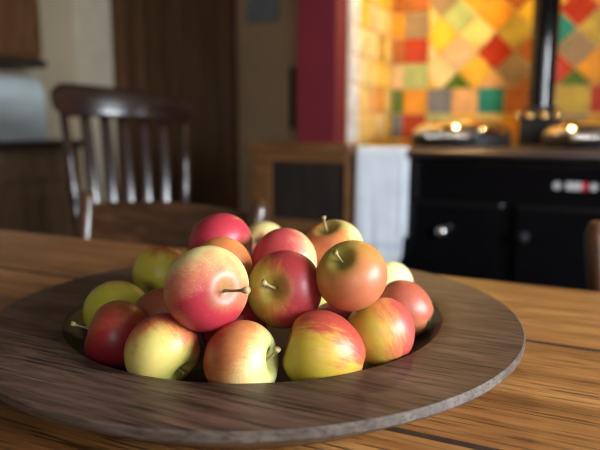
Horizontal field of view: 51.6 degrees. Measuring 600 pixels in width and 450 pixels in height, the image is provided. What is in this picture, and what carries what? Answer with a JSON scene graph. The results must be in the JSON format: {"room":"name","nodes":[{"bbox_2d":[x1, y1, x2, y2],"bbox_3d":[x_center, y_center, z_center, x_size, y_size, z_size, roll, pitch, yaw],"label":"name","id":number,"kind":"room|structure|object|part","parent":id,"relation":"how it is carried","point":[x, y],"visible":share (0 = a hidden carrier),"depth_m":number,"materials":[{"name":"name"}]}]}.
{"room":"kitchen","nodes":[
{"label":"kitchen","id":0,"kind":"room"},
{"bbox_2d":[0,0,81,178],"bbox_3d":[-2.308,-0.512,1.958,0.100,2.350,4.450,4,10,25],"label":"wall","id":1,"kind":"structure","parent":0,"point":[56,17],"depth_m":3.63,"materials":[{"name":"beige paint"}]},
{"bbox_2d":[0,0,46,69],"bbox_3d":[-1.708,-1.123,2.608,0.337,0.810,1.300,4,10,25],"label":"upper cabinet","id":2,"kind":"object","parent":1,"relation":"attached to","point":[20,32],"visible":1,"depth_m":3.06,"materials":[{"name":"brown wood"}]},
{"bbox_2d":[0,55,46,69],"bbox_3d":[-1.721,-0.744,2.675,0.310,0.040,1.300,4,10,25],"label":"shelf","id":3,"kind":"object","parent":2,"relation":"attached to","point":[7,62],"depth_m":3.10,"materials":[{"name":"brown wood"}]},
{"bbox_2d":[236,0,296,212],"bbox_3d":[0.579,-0.677,2.978,4.220,2.350,0.100,4,10,25],"label":"wall","id":4,"kind":"structure","parent":0,"point":[266,51],"depth_m":3.28,"materials":[{"name":"beige paint"}]},
{"bbox_2d":[72,0,118,202],"bbox_3d":[-1.223,-0.800,3.747,0.298,2.350,0.045,4,10,25],"label":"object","id":5,"kind":"structure","parent":4,"relation":"attached to","point":[92,32],"depth_m":3.70,"materials":[{"name":"beige paint"}]},
{"bbox_2d":[110,0,238,210],"bbox_3d":[-0.717,-0.653,3.524,0.820,2.130,0.050,4,10,25],"label":"door","id":6,"kind":"structure","parent":4,"relation":"in","point":[186,50],"depth_m":3.46,"materials":[{"name":"brown wood"}]},
{"bbox_3d":[-0.706,-0.650,3.536,0.440,1.680,0.017,4,10,25],"label":"panel","id":7,"kind":"part","parent":6,"relation":"part of","materials":[{"name":"brown wood"}]},
{"bbox_2d":[246,0,278,22],"bbox_3d":[-0.196,-1.115,3.217,0.190,0.120,0.016,4,10,25],"label":"wall plaque","id":8,"kind":"object","parent":4,"relation":"attached to","point":[257,11],"visible":1,"depth_m":3.21,"materials":[{"name":"grey"}]},
{"bbox_2d":[289,67,295,128],"bbox_3d":[-0.035,-0.653,3.196,0.032,0.315,0.047,4,10,25],"label":"strap","id":9,"kind":"object","parent":4,"relation":"hanging from","point":[292,70],"visible":1,"depth_m":3.19,"materials":[{"name":"metal"}]},
{"bbox_2d":[389,0,599,144],"bbox_3d":[1.062,-0.581,2.697,1.395,1.650,0.012,4,10,25],"label":"tiled wall","id":10,"kind":"structure","parent":4,"relation":"attached to","point":[451,58],"depth_m":2.79,"materials":[{"name":"tile"}]},
{"bbox_2d":[297,0,347,142],"bbox_3d":[0.210,-0.635,2.720,0.170,2.350,0.690,4,10,25],"label":"wall","id":11,"kind":"structure","parent":0,"point":[322,25],"depth_m":2.41,"materials":[{"name":"paint"}]},
{"bbox_2d":[346,0,392,145],"bbox_3d":[0.314,-0.587,2.735,0.012,1.650,0.563,4,10,25],"label":"tiled wall","id":12,"kind":"structure","parent":11,"relation":"attached to","point":[370,22],"depth_m":2.68,"materials":[{"name":"tile"}]},
{"bbox_3d":[-0.349,0.845,1.230,4.440,0.100,4.450,4,10,25],"label":"floor","id":13,"kind":"structure","parent":0,"visible":0},
{"bbox_2d":[0,139,81,237],"bbox_3d":[-1.659,0.066,2.720,0.490,0.845,1.560,4,10,25],"label":"dresser base","id":14,"kind":"object","parent":13,"relation":"on","point":[34,198],"visible":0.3,"depth_m":3.00,"materials":[{"name":"brown wood"}]},
{"bbox_2d":[0,73,46,141],"bbox_3d":[-1.554,-0.541,2.829,0.356,0.320,0.740,4,10,25],"label":"bin","id":15,"kind":"object","parent":14,"relation":"on","point":[22,97],"visible":1,"depth_m":2.97,"materials":[{"name":"silver metal"}]},
{"bbox_3d":[-1.262,-0.286,3.022,0.022,0.125,0.485,4,10,25],"label":"drawer","id":16,"kind":"part","parent":14,"relation":"part of","materials":[{"name":"brown wood"}]},
{"bbox_3d":[-1.262,0.097,3.083,0.022,0.610,0.485,4,10,25],"label":"door","id":17,"kind":"part","parent":14,"relation":"part of","materials":[{"name":"brown wood"}]},
{"bbox_2d":[0,139,81,150],"bbox_3d":[-1.659,-0.331,2.656,0.490,0.040,1.560,4,10,25],"label":"countertop","id":18,"kind":"structure","parent":14,"relation":"on","point":[49,143],"depth_m":2.94,"materials":[{"name":"brown wood"}]},
{"bbox_2d":[50,83,194,237],"bbox_3d":[-0.536,0.095,2.059,0.484,1.123,0.534,-4,10,-22],"label":"chair","id":19,"kind":"object","parent":13,"relation":"on","point":[82,101],"visible":0.52,"depth_m":2.18,"materials":[{"name":"brown wood"}]},
{"bbox_3d":[-0.767,-0.095,2.088,0.042,0.596,0.116,-9,13,-44],"label":"post","id":20,"kind":"part","parent":19,"relation":"part of","materials":[{"name":"brown wood"}]},
{"bbox_3d":[-0.615,-0.425,2.173,0.484,0.132,0.112,-4,10,-22],"label":"crest rail","id":21,"kind":"part","parent":19,"relation":"part of","materials":[{"name":"brown wood"}]},
{"bbox_3d":[-0.411,-0.101,2.233,0.042,0.562,0.116,0,9,1],"label":"post","id":22,"kind":"part","parent":19,"relation":"part of","materials":[{"name":"brown wood"}]},
{"bbox_2d":[77,190,267,248],"bbox_3d":[-0.359,0.380,1.169,0.470,0.839,0.465,4,10,25],"label":"dining chair","id":23,"kind":"object","parent":13,"relation":"on","point":[153,223],"visible":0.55,"depth_m":1.32,"materials":[{"name":"brown wood"}]},
{"bbox_3d":[-0.470,0.343,1.403,0.040,0.839,0.100,-1,9,-4],"label":"post","id":24,"kind":"part","parent":23,"relation":"part of","materials":[{"name":"brown wood"}]},
{"bbox_3d":[-0.277,0.019,1.285,0.410,0.126,0.084,4,10,25],"label":"rail","id":25,"kind":"part","parent":23,"relation":"part of","materials":[{"name":"brown wood"}]},
{"bbox_3d":[-0.105,0.370,1.231,0.100,0.839,0.040,-6,11,-35],"label":"post","id":26,"kind":"part","parent":23,"relation":"part of","materials":[{"name":"brown wood"}]},
{"bbox_2d":[0,230,599,449],"bbox_3d":[-0.247,0.499,0.639,2.520,0.772,0.923,4,10,25],"label":"dining table","id":27,"kind":"object","parent":13,"relation":"on","point":[551,399],"visible":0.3,"depth_m":0.49,"materials":[{"name":"brown wood"}]},
{"bbox_2d":[0,267,525,448],"bbox_3d":[-0.042,0.097,0.597,0.486,0.035,0.486,4,10,25],"label":"wooden platter","id":28,"kind":"object","parent":27,"relation":"on","point":[472,342],"visible":0.62,"depth_m":0.42,"materials":[{"name":"brown wood"}]},
{"bbox_2d":[70,300,146,369],"bbox_3d":[-0.145,0.087,0.492,0.054,0.055,0.054,6,11,35],"label":"apple","id":29,"kind":"object","parent":28,"relation":"on","point":[112,323],"visible":0.65,"depth_m":0.47,"materials":[{"name":"red food"}]},
{"bbox_3d":[-0.170,0.080,0.488,0.021,0.004,0.005,17,6,-12],"label":"stem","id":30,"kind":"part","parent":29,"relation":"part of","materials":[{"name":"beige plant"}]},
{"bbox_2d":[83,281,144,329],"bbox_3d":[-0.166,0.080,0.562,0.058,0.059,0.055,1,9,9],"label":"apple","id":31,"kind":"object","parent":28,"relation":"on","point":[104,293],"visible":0.39,"depth_m":0.55,"materials":[{"name":"food"}]},
{"bbox_2d":[135,288,168,316],"bbox_3d":[-0.118,0.080,0.537,0.051,0.052,0.052,8,12,42],"label":"apple","id":32,"kind":"object","parent":28,"relation":"on","point":[152,302],"visible":0.35,"depth_m":0.52,"materials":[{"name":"red food"}]},
{"bbox_2d":[132,245,181,292],"bbox_3d":[-0.151,0.052,0.675,0.061,0.061,0.061,-9,12,-43],"label":"apple","id":33,"kind":"object","parent":28,"relation":"on","point":[151,267],"visible":0.56,"depth_m":0.65,"materials":[{"name":"food"}]},
{"bbox_2d":[124,313,200,380],"bbox_3d":[-0.102,0.093,0.460,0.058,0.056,0.054,-7,12,-38],"label":"apple","id":34,"kind":"object","parent":28,"relation":"on","point":[158,346],"visible":0.9,"depth_m":0.44,"materials":[{"name":"yellow food"}]},
{"bbox_2d":[201,299,266,345],"bbox_3d":[-0.054,0.084,0.514,0.054,0.054,0.054,1,9,8],"label":"apple","id":35,"kind":"object","parent":28,"relation":"on","point":[247,313],"visible":0.07,"depth_m":0.50,"materials":[{"name":"red food"}]},
{"bbox_2d":[201,237,251,278],"bbox_3d":[-0.065,0.036,0.516,0.050,0.052,0.047,2,9,11],"label":"apple","id":36,"kind":"object","parent":35,"relation":"on","point":[229,244],"visible":0.2,"depth_m":0.51,"materials":[{"name":"orange food"}]},
{"bbox_2d":[203,320,280,383],"bbox_3d":[-0.042,0.099,0.451,0.058,0.059,0.057,-8,12,-42],"label":"apple","id":37,"kind":"object","parent":28,"relation":"on","point":[241,351],"visible":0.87,"depth_m":0.43,"materials":[{"name":"yellow food"}]},
{"bbox_2d":[164,245,250,331],"bbox_3d":[-0.065,0.047,0.458,0.070,0.064,0.061,1,9,9],"label":"apple","id":38,"kind":"object","parent":37,"relation":"on","point":[206,288],"visible":1,"depth_m":0.44,"materials":[{"name":"red food"}]},
{"bbox_3d":[-0.046,0.045,0.435,0.008,0.005,0.032,-8,3,-40],"label":"stem","id":39,"kind":"part","parent":38,"relation":"part of","materials":[{"name":"brown plant"}]},
{"bbox_3d":[-0.020,0.092,0.443,0.015,0.012,0.006,-6,7,17],"label":"stem","id":40,"kind":"part","parent":37,"relation":"part of","materials":[{"name":"beige plant"}]},
{"bbox_2d":[249,222,279,259],"bbox_3d":[-0.045,0.025,0.758,0.055,0.057,0.057,-8,12,-40],"label":"apple","id":41,"kind":"object","parent":28,"relation":"on","point":[258,230],"visible":0.3,"depth_m":0.74,"materials":[{"name":"yellow food"}]},
{"bbox_2d":[248,250,321,328],"bbox_3d":[-0.012,0.051,0.492,0.058,0.062,0.059,-6,11,-33],"label":"apple","id":42,"kind":"object","parent":28,"relation":"on","point":[283,286],"visible":0.95,"depth_m":0.47,"materials":[{"name":"red food"}]},
{"bbox_3d":[-0.023,0.046,0.471,0.017,0.011,0.005,-7,12,-38],"label":"stem","id":43,"kind":"part","parent":42,"relation":"part of","materials":[{"name":"beige plant"}]},
{"bbox_2d":[319,297,326,305],"bbox_3d":[0.020,0.081,0.574,0.054,0.053,0.053,-8,12,-39],"label":"apple","id":44,"kind":"object","parent":28,"relation":"on","point":[323,301],"visible":0.02,"depth_m":0.55,"materials":[{"name":"yellow food"}]},
{"bbox_2d":[252,228,316,268],"bbox_3d":[-0.014,0.032,0.557,0.058,0.060,0.057,1,9,8],"label":"apple","id":45,"kind":"object","parent":44,"relation":"on","point":[279,239],"visible":0.41,"depth_m":0.54,"materials":[{"name":"red food"}]},
{"bbox_2d":[282,310,365,380],"bbox_3d":[0.018,0.094,0.462,0.062,0.061,0.059,1,9,4],"label":"apple","id":46,"kind":"object","parent":28,"relation":"on","point":[320,343],"visible":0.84,"depth_m":0.44,"materials":[{"name":"yellow food"}]},
{"bbox_2d":[317,303,352,319],"bbox_3d":[0.030,0.088,0.525,0.047,0.049,0.050,8,12,40],"label":"apple","id":47,"kind":"object","parent":28,"relation":"on","point":[345,314],"visible":0.06,"depth_m":0.51,"materials":[{"name":"red food"}]},
{"bbox_2d":[347,297,414,365],"bbox_3d":[0.063,0.084,0.489,0.056,0.054,0.055,-8,12,-40],"label":"apple","id":48,"kind":"object","parent":28,"relation":"on","point":[386,328],"visible":0.73,"depth_m":0.47,"materials":[{"name":"food"}]},
{"bbox_2d":[316,240,386,310],"bbox_3d":[0.040,0.039,0.476,0.054,0.053,0.054,-7,11,-36],"label":"apple","id":49,"kind":"object","parent":48,"relation":"on","point":[351,275],"visible":1,"depth_m":0.46,"materials":[{"name":"orange food"}]},
{"bbox_3d":[0.029,0.024,0.462,0.006,0.005,0.015,7,-32,35],"label":"stem","id":50,"kind":"part","parent":49,"relation":"part of","materials":[{"name":"beige plant"}]},
{"bbox_2d":[385,261,412,284],"bbox_3d":[0.093,0.063,0.651,0.050,0.051,0.051,7,12,38],"label":"apple","id":51,"kind":"object","parent":28,"relation":"on","point":[395,270],"visible":0.15,"depth_m":0.63,"materials":[{"name":"yellow food"}]},
{"bbox_2d":[379,280,432,335],"bbox_3d":[0.096,0.078,0.578,0.053,0.054,0.055,-8,12,-41],"label":"apple","id":52,"kind":"object","parent":28,"relation":"on","point":[411,295],"visible":0.57,"depth_m":0.56,"materials":[{"name":"red food"}]},
{"label":"apple","id":53,"kind":"object","parent":28,"relation":"on","visible":0},
{"bbox_2d":[305,216,362,267],"bbox_3d":[0.031,0.020,0.587,0.057,0.060,0.059,-8,12,-42],"label":"apple","id":54,"kind":"object","parent":53,"relation":"on","point":[324,235],"visible":0.45,"depth_m":0.57,"materials":[{"name":"food"}]},
{"bbox_3d":[0.024,0.000,0.579,0.005,0.019,0.006,8,38,42],"label":"stem","id":55,"kind":"part","parent":54,"relation":"part of","materials":[{"name":"beige plant"}]},
{"label":"apple","id":56,"kind":"object","parent":28,"relation":"on","visible":0},
{"bbox_2d":[188,213,251,255],"bbox_3d":[-0.072,0.018,0.565,0.060,0.059,0.056,-5,11,-31],"label":"apple","id":57,"kind":"object","parent":56,"relation":"on","point":[231,226],"visible":0.52,"depth_m":0.55,"materials":[{"name":"red food"}]},
{"bbox_2d":[246,142,367,234],"bbox_3d":[0.021,0.122,2.412,0.430,0.872,0.219,4,10,25],"label":"base cabinet","id":58,"kind":"object","parent":13,"relation":"on","point":[299,184],"visible":0.38,"depth_m":2.29,"materials":[{"name":"brown wood"}]},
{"bbox_3d":[-0.006,0.151,2.351,0.392,0.835,0.018,4,10,25],"label":"door frame","id":59,"kind":"part","parent":58,"relation":"part of","materials":[{"name":"brown wood"}]},
{"bbox_3d":[0.029,0.138,2.338,0.295,0.745,0.008,4,10,25],"label":"door panel","id":60,"kind":"part","parent":58,"relation":"part of","materials":[{"name":"black wood"}]},
{"bbox_2d":[388,0,599,289],"bbox_3d":[0.834,-0.368,2.317,1.017,1.950,0.728,4,10,25],"label":"range cooker","id":61,"kind":"object","parent":13,"relation":"on","point":[482,205],"visible":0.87,"depth_m":2.14,"materials":[{"name":"metal"}]},
{"bbox_2d":[354,146,408,261],"bbox_3d":[0.291,-0.062,2.231,0.183,0.440,0.060,4,10,25],"label":"hand towel","id":62,"kind":"object","parent":61,"relation":"hanging from","point":[382,172],"visible":0.94,"depth_m":2.20,"materials":[{"name":"fabric"}]},
{"bbox_3d":[0.497,0.021,2.170,0.040,0.040,0.051,4,10,25],"label":"door knob","id":63,"kind":"part","parent":61,"relation":"part of","materials":[{"name":"silver metal"}]},
{"bbox_3d":[0.532,-0.319,2.236,0.170,0.031,0.032,4,10,25],"label":"coil handle","id":64,"kind":"part","parent":61,"relation":"part of","materials":[{"name":"silver metal"}]},
{"bbox_3d":[0.486,0.052,2.226,0.452,0.290,0.030,4,10,25],"label":"oven door","id":65,"kind":"part","parent":61,"relation":"part of","materials":[{"name":"black metal"}]},
{"bbox_3d":[0.632,-0.338,2.446,0.380,0.050,0.380,4,10,25],"label":"lid","id":66,"kind":"part","parent":61,"relation":"part of","materials":[{"name":"metal"}]},
{"bbox_3d":[0.850,-0.282,2.365,1.017,0.035,0.652,4,10,25],"label":"plate","id":67,"kind":"part","parent":61,"relation":"part of","materials":[{"name":"metal"}]},
{"bbox_3d":[0.682,-0.226,2.019,0.965,0.025,0.025,4,10,25],"label":"rail","id":68,"kind":"part","parent":61,"relation":"part of","materials":[{"name":"metal"}]},
{"bbox_3d":[0.712,-0.152,2.094,0.965,0.115,0.012,4,10,25],"label":"control panel","id":69,"kind":"part","parent":61,"relation":"part of","materials":[{"name":"black metal"}]},
{"bbox_3d":[0.741,0.039,2.055,0.040,0.040,0.051,4,10,25],"label":"door knob","id":70,"kind":"part","parent":61,"relation":"part of","materials":[{"name":"metal"}]},
{"bbox_3d":[0.930,0.086,2.016,0.452,0.290,0.030,4,10,25],"label":"oven door","id":71,"kind":"part","parent":61,"relation":"part of","materials":[{"name":"black metal"}]},
{"bbox_3d":[1.075,-0.304,2.237,0.380,0.050,0.380,4,10,25],"label":"lid","id":72,"kind":"part","parent":61,"relation":"part of","materials":[{"name":"metal"}]},
{"bbox_3d":[0.885,-0.125,2.005,0.048,0.026,0.004,4,10,25],"label":"badge plate","id":73,"kind":"part","parent":61,"relation":"part of","materials":[{"name":"silver metal"}]},
{"bbox_3d":[0.975,-0.286,2.028,0.170,0.031,0.032,4,10,25],"label":"coil handle","id":74,"kind":"part","parent":61,"relation":"part of","materials":[{"name":"silver metal"}]},
{"bbox_2d":[585,220,599,291],"bbox_3d":[0.562,0.450,0.735,0.470,0.839,0.465,4,10,25],"label":"dining chair","id":75,"kind":"object","parent":13,"relation":"on","point":[592,234],"visible":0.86,"depth_m":0.92,"materials":[{"name":"brown wood"}]}
]}

